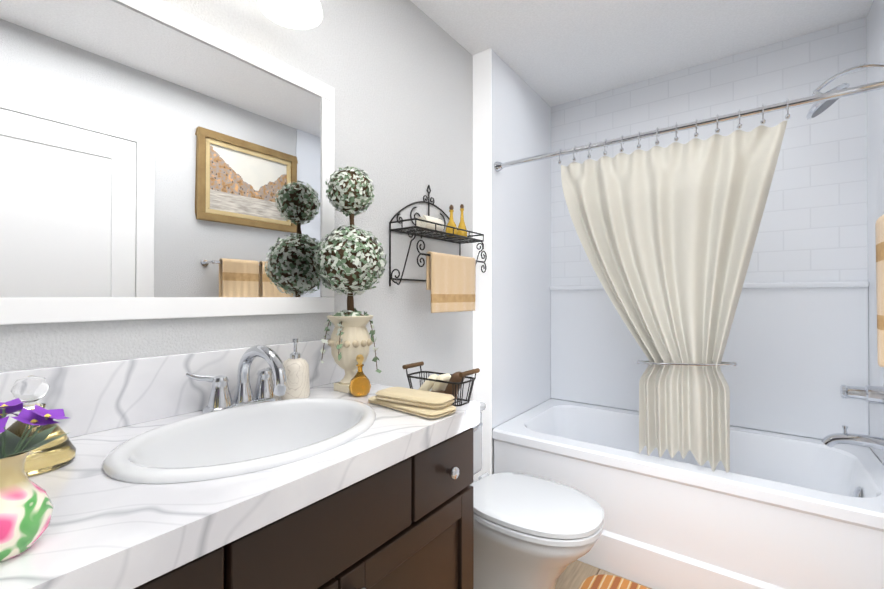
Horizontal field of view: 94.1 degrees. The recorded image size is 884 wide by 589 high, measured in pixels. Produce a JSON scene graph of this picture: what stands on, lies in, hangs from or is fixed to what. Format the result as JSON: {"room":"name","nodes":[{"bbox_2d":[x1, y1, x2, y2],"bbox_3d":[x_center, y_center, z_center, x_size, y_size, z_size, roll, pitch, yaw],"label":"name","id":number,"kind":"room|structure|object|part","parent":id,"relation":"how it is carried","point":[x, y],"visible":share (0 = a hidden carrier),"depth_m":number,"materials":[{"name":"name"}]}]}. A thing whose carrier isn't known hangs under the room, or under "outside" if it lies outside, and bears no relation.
{"room":"bathroom","nodes":[
{"label":"bathroom","id":0,"kind":"room"},
{"bbox_2d":[0,0,472,400],"bbox_3d":[-0.699,-0.041,1.075,0.100,2.440,2.770,0,0,36],"label":"wall","id":1,"kind":"structure","parent":0,"point":[397,75],"depth_m":1.61,"materials":[{"name":"paint"}]},
{"bbox_2d":[0,0,334,324],"bbox_3d":[-0.624,-0.326,1.077,0.017,0.770,0.840,0,0,36],"label":"mirror","id":2,"kind":"object","parent":1,"relation":"attached to","point":[159,159],"visible":0.94,"depth_m":0.98,"materials":[{"name":"white mirror"}]},
{"bbox_2d":[0,339,344,437],"bbox_3d":[-0.714,0.224,0.948,0.020,0.150,1.290,0,0,36],"label":"backsplash","id":3,"kind":"structure","parent":1,"relation":"attached to","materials":[{"name":"stone"}]},
{"bbox_2d":[258,0,322,29],"bbox_3d":[-0.564,-0.901,0.999,0.210,0.200,0.600,0,0,36],"label":"sconce","id":4,"kind":"object","parent":1,"relation":"attached to","point":[300,14],"visible":1,"depth_m":1.22,"materials":[{"name":"white glass"}]},
{"bbox_2d":[389,185,486,312],"bbox_3d":[0.006,-0.211,1.799,0.169,0.568,0.518,0,0,36],"label":"wire shelf","id":5,"kind":"object","parent":1,"relation":"attached to","point":[450,280],"visible":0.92,"depth_m":1.71,"materials":[{"name":"black metal"}]},
{"bbox_2d":[416,215,443,232],"bbox_3d":[-0.050,-0.297,1.741,0.059,0.061,0.120,0,0,36],"label":"cloth","id":6,"kind":"object","parent":5,"relation":"on","point":[429,225],"visible":0.69,"depth_m":1.71,"materials":[{"name":"beige fabric"}]},
{"bbox_2d":[445,205,456,237],"bbox_3d":[0.043,-0.336,1.878,0.056,0.150,0.056,0,0,36],"label":"bottle","id":7,"kind":"object","parent":5,"relation":"on","point":[451,222],"visible":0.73,"depth_m":1.86,"materials":[{"name":"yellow glass"}]},
{"bbox_3d":[0.046,-0.048,1.741,0.037,0.242,0.326,0,0,36],"label":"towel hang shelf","id":8,"kind":"part","parent":5,"relation":"part of","materials":[{"name":"beige fabric"}]},
{"bbox_2d":[457,204,466,238],"bbox_3d":[0.094,-0.342,1.921,0.050,0.163,0.050,0,0,36],"label":"bottle","id":9,"kind":"object","parent":5,"relation":"on","point":[462,225],"visible":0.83,"depth_m":1.91,"materials":[{"name":"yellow glass"}]},
{"bbox_2d":[492,398,550,473],"bbox_3d":[0.435,-0.033,2.525,0.200,2.440,0.910,0,0,36],"label":"wall","id":10,"kind":"structure","parent":0,"point":[493,442],"depth_m":2.12,"materials":[{"name":"paint"}]},
{"bbox_2d":[473,48,491,480],"bbox_3d":[0.207,-0.085,2.125,0.109,2.340,0.006,0,0,36],"label":"trim","id":11,"kind":"structure","parent":10,"relation":"attached to","point":[482,212],"depth_m":2.12,"materials":[{"name":"white paint"}]},
{"bbox_2d":[491,49,550,427],"bbox_3d":[0.490,-0.284,2.425,0.008,1.938,0.808,0,0,36],"label":"wall","id":12,"kind":"structure","parent":10,"relation":"attached to","point":[521,269],"depth_m":2.36,"materials":[{"name":"white"}]},
{"bbox_2d":[555,560,651,588],"bbox_3d":[0.256,1.204,0.929,1.600,0.050,3.480,0,0,36],"label":"floor","id":13,"kind":"structure","parent":0,"point":[575,574],"depth_m":1.74,"materials":[{"name":"brown wood"}]},
{"bbox_2d":[0,339,479,588],"bbox_3d":[-0.490,0.652,0.780,0.578,1.051,1.290,0,0,36],"label":"bathroom vanity","id":14,"kind":"object","parent":13,"relation":"on","point":[223,469],"visible":1,"depth_m":0.82,"materials":[{"name":"white stone"}]},
{"bbox_2d":[0,398,68,561],"bbox_3d":[-0.508,0.209,0.470,0.122,0.172,0.118,0,0,36],"label":"flower vase","id":15,"kind":"object","parent":14,"relation":"on","point":[26,507],"visible":1,"depth_m":0.47,"materials":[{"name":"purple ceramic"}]},
{"bbox_2d":[5,375,75,475],"bbox_3d":[-0.708,0.218,0.708,0.118,0.157,0.118,0,0,36],"label":"perfume bottle","id":16,"kind":"object","parent":14,"relation":"on","point":[30,390],"visible":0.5,"depth_m":0.69,"materials":[{"name":"gold glass"}]},
{"bbox_2d":[185,345,286,413],"bbox_3d":[-0.467,0.213,1.045,0.225,0.171,0.255,0,0,36],"label":"faucet","id":17,"kind":"object","parent":14,"relation":"on","point":[266,399],"depth_m":1.04,"materials":[{"name":"silver metal"}]},
{"bbox_2d":[102,398,375,483],"bbox_3d":[-0.389,0.367,0.894,0.412,0.170,0.547,0,0,36],"label":"sink","id":18,"kind":"object","parent":14,"relation":"in","point":[246,440],"depth_m":0.93,"materials":[{"name":"white ceramic"}]},
{"bbox_2d":[280,338,309,399],"bbox_3d":[-0.427,0.213,1.197,0.082,0.172,0.082,0,0,36],"label":"soap dispenser","id":19,"kind":"object","parent":14,"relation":"on","point":[296,365],"visible":0.83,"depth_m":1.17,"materials":[{"name":"stone"}]},
{"bbox_2d":[313,166,386,392],"bbox_3d":[-0.288,-0.052,1.294,0.224,0.702,0.224,0,0,36],"label":"topiary","id":20,"kind":"object","parent":14,"relation":"on","point":[351,259],"visible":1,"depth_m":1.24,"materials":[{"name":"plant"}]},
{"bbox_2d":[349,354,370,395],"bbox_3d":[-0.244,0.239,1.227,0.066,0.121,0.066,0,0,36],"label":"bottle","id":21,"kind":"object","parent":14,"relation":"on","point":[359,384],"visible":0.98,"depth_m":1.21,"materials":[{"name":"orange glass"}]},
{"bbox_2d":[368,387,455,418],"bbox_3d":[-0.085,0.277,1.088,0.262,0.043,0.110,0,0,40],"label":"folded towels","id":22,"kind":"object","parent":14,"relation":"on","point":[427,404],"visible":1,"depth_m":1.04,"materials":[{"name":"beige fabric"}]},
{"bbox_2d":[402,361,479,405],"bbox_3d":[-0.005,0.251,1.161,0.210,0.095,0.094,0,0,36],"label":"wire basket","id":23,"kind":"object","parent":14,"relation":"on","point":[447,383],"visible":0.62,"depth_m":1.14,"materials":[{"name":"black metal"}]},
{"bbox_3d":[0.025,0.439,1.017,0.030,0.032,0.032,0,0,36],"label":"knob","id":24,"kind":"part","parent":14,"relation":"part of","materials":[{"name":"silver metal"}]},
{"bbox_2d":[465,399,603,588],"bbox_3d":[0.217,0.831,1.569,0.759,0.699,0.420,0,0,36],"label":"toilet","id":25,"kind":"object","parent":13,"relation":"on","point":[532,532],"visible":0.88,"depth_m":1.39,"materials":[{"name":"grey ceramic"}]},
{"bbox_3d":[-0.006,0.500,1.736,0.205,0.034,0.420,0,0,36],"label":"tank lid","id":26,"kind":"part","parent":25,"relation":"part of","materials":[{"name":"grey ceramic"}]},
{"bbox_3d":[-0.009,0.653,1.737,0.193,0.270,0.400,0,0,36],"label":"tank","id":27,"kind":"part","parent":25,"relation":"part of","materials":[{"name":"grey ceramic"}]},
{"bbox_3d":[0.147,0.568,1.762,0.025,0.022,0.087,0,0,36],"label":"handle","id":28,"kind":"part","parent":25,"relation":"part of","materials":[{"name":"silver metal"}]},
{"bbox_3d":[0.297,0.982,1.508,0.530,0.397,0.364,0,0,36],"label":"bowl","id":29,"kind":"part","parent":25,"relation":"part of","materials":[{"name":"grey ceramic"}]},
{"bbox_3d":[0.329,0.746,1.486,0.479,0.023,0.380,0,0,36],"label":"lid","id":30,"kind":"part","parent":25,"relation":"part of","materials":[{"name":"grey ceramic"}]},
{"bbox_3d":[0.329,0.772,1.486,0.479,0.019,0.380,0,0,36],"label":"seat","id":31,"kind":"part","parent":25,"relation":"part of","materials":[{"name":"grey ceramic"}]},
{"bbox_2d":[579,574,649,588],"bbox_3d":[0.816,1.174,1.258,0.890,0.012,0.635,0,0,36],"label":"rug","id":32,"kind":"object","parent":13,"relation":"on","point":[602,581],"visible":1,"depth_m":1.67,"materials":[{"name":"orange fabric"}]},
{"bbox_2d":[492,398,883,588],"bbox_3d":[1.089,0.934,1.974,1.480,0.499,0.806,0,0,36],"label":"bathtub","id":33,"kind":"object","parent":13,"relation":"on","point":[772,510],"visible":0.92,"depth_m":1.64,"materials":[{"name":"white ceramic"}]},
{"bbox_2d":[410,0,872,106],"bbox_3d":[0.256,-1.286,0.942,1.800,0.050,3.680,0,0,36],"label":"ceiling","id":34,"kind":"structure","parent":0,"point":[551,53],"depth_m":1.96,"materials":[{"name":"paint"}]},
{"bbox_2d":[875,214,883,366],"bbox_3d":[1.176,-0.018,0.964,0.152,0.432,0.623,0,0,36],"label":"towel","id":35,"kind":"object","parent":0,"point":[879,229],"visible":1,"depth_m":1.14,"materials":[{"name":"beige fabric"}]},
{"bbox_3d":[1.360,-0.034,2.345,1.500,2.440,0.100,0,0,36],"label":"wall","id":36,"kind":"structure","parent":0,"visible":0},
{"bbox_2d":[551,17,867,285],"bbox_3d":[1.327,-0.654,2.304,1.484,1.200,0.010,0,0,36],"label":"wall tiles","id":37,"kind":"structure","parent":36,"relation":"attached to","point":[813,226],"depth_m":2.04,"materials":[{"name":"white tile"}]},
{"bbox_2d":[551,287,868,438],"bbox_3d":[1.322,0.315,2.292,1.484,0.738,0.028,0,0,36],"label":"wall","id":38,"kind":"structure","parent":36,"relation":"attached to","point":[800,356],"depth_m":2.05,"materials":[{"name":"white"}]},
{"bbox_2d":[550,281,868,289],"bbox_3d":[1.314,-0.044,2.283,1.484,0.030,0.035,0,0,36],"label":"trim","id":39,"kind":"structure","parent":38,"relation":"attached to","point":[839,284],"depth_m":1.99,"materials":[{"name":"white tile"}]},
{"bbox_3d":[0.939,-0.044,0.430,0.100,2.440,3.680,0,0,36],"label":"wall","id":40,"kind":"structure","parent":0,"visible":0},
{"bbox_2d":[866,0,883,463],"bbox_3d":[1.690,-0.289,1.538,0.008,1.938,0.808,0,0,36],"label":"wall","id":41,"kind":"structure","parent":40,"relation":"attached to","point":[875,106],"depth_m":1.75,"materials":[{"name":"white"}]},
{"bbox_2d":[494,80,883,472],"bbox_3d":[0.881,-0.011,1.698,1.482,1.366,0.103,0,0,36],"label":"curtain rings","id":42,"kind":"object","parent":41,"relation":"attached to","point":[667,236],"visible":1,"depth_m":1.64,"materials":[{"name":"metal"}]},
{"bbox_2d":[561,121,786,472],"bbox_3d":[0.889,0.030,1.691,0.820,1.284,0.084,0,0,36],"label":"drape","id":43,"kind":"object","parent":42,"relation":"hanging from","point":[669,234],"depth_m":1.65,"materials":[{"name":"beige fabric"}]},
{"bbox_3d":[0.962,0.272,1.637,0.348,0.042,0.103,0,0,36],"label":"curtain tieback rail","id":44,"kind":"part","parent":42,"relation":"part of","materials":[{"name":"silver metal"}]},
{"bbox_2d":[806,63,883,119],"bbox_3d":[1.594,-0.807,1.617,0.244,0.168,0.156,0,0,36],"label":"shower head","id":45,"kind":"object","parent":41,"relation":"attached to","point":[816,109],"visible":0.77,"depth_m":1.63},
{"bbox_3d":[1.602,-0.854,1.611,0.223,0.074,0.015,0,0,36],"label":"arm","id":46,"kind":"part","parent":45,"relation":"part of"},
{"bbox_2d":[821,384,883,449],"bbox_3d":[1.599,0.453,1.586,0.200,0.313,0.202,0,0,36],"label":"tub faucet","id":47,"kind":"object","parent":41,"relation":"attached to","point":[871,394],"visible":1,"depth_m":1.58,"materials":[{"name":"silver metal"}]},
{"bbox_3d":[1.608,0.562,1.599,0.198,0.096,0.047,0,0,36],"label":"spout","id":48,"kind":"part","parent":47,"relation":"part of","materials":[{"name":"silver metal"}]}
]}

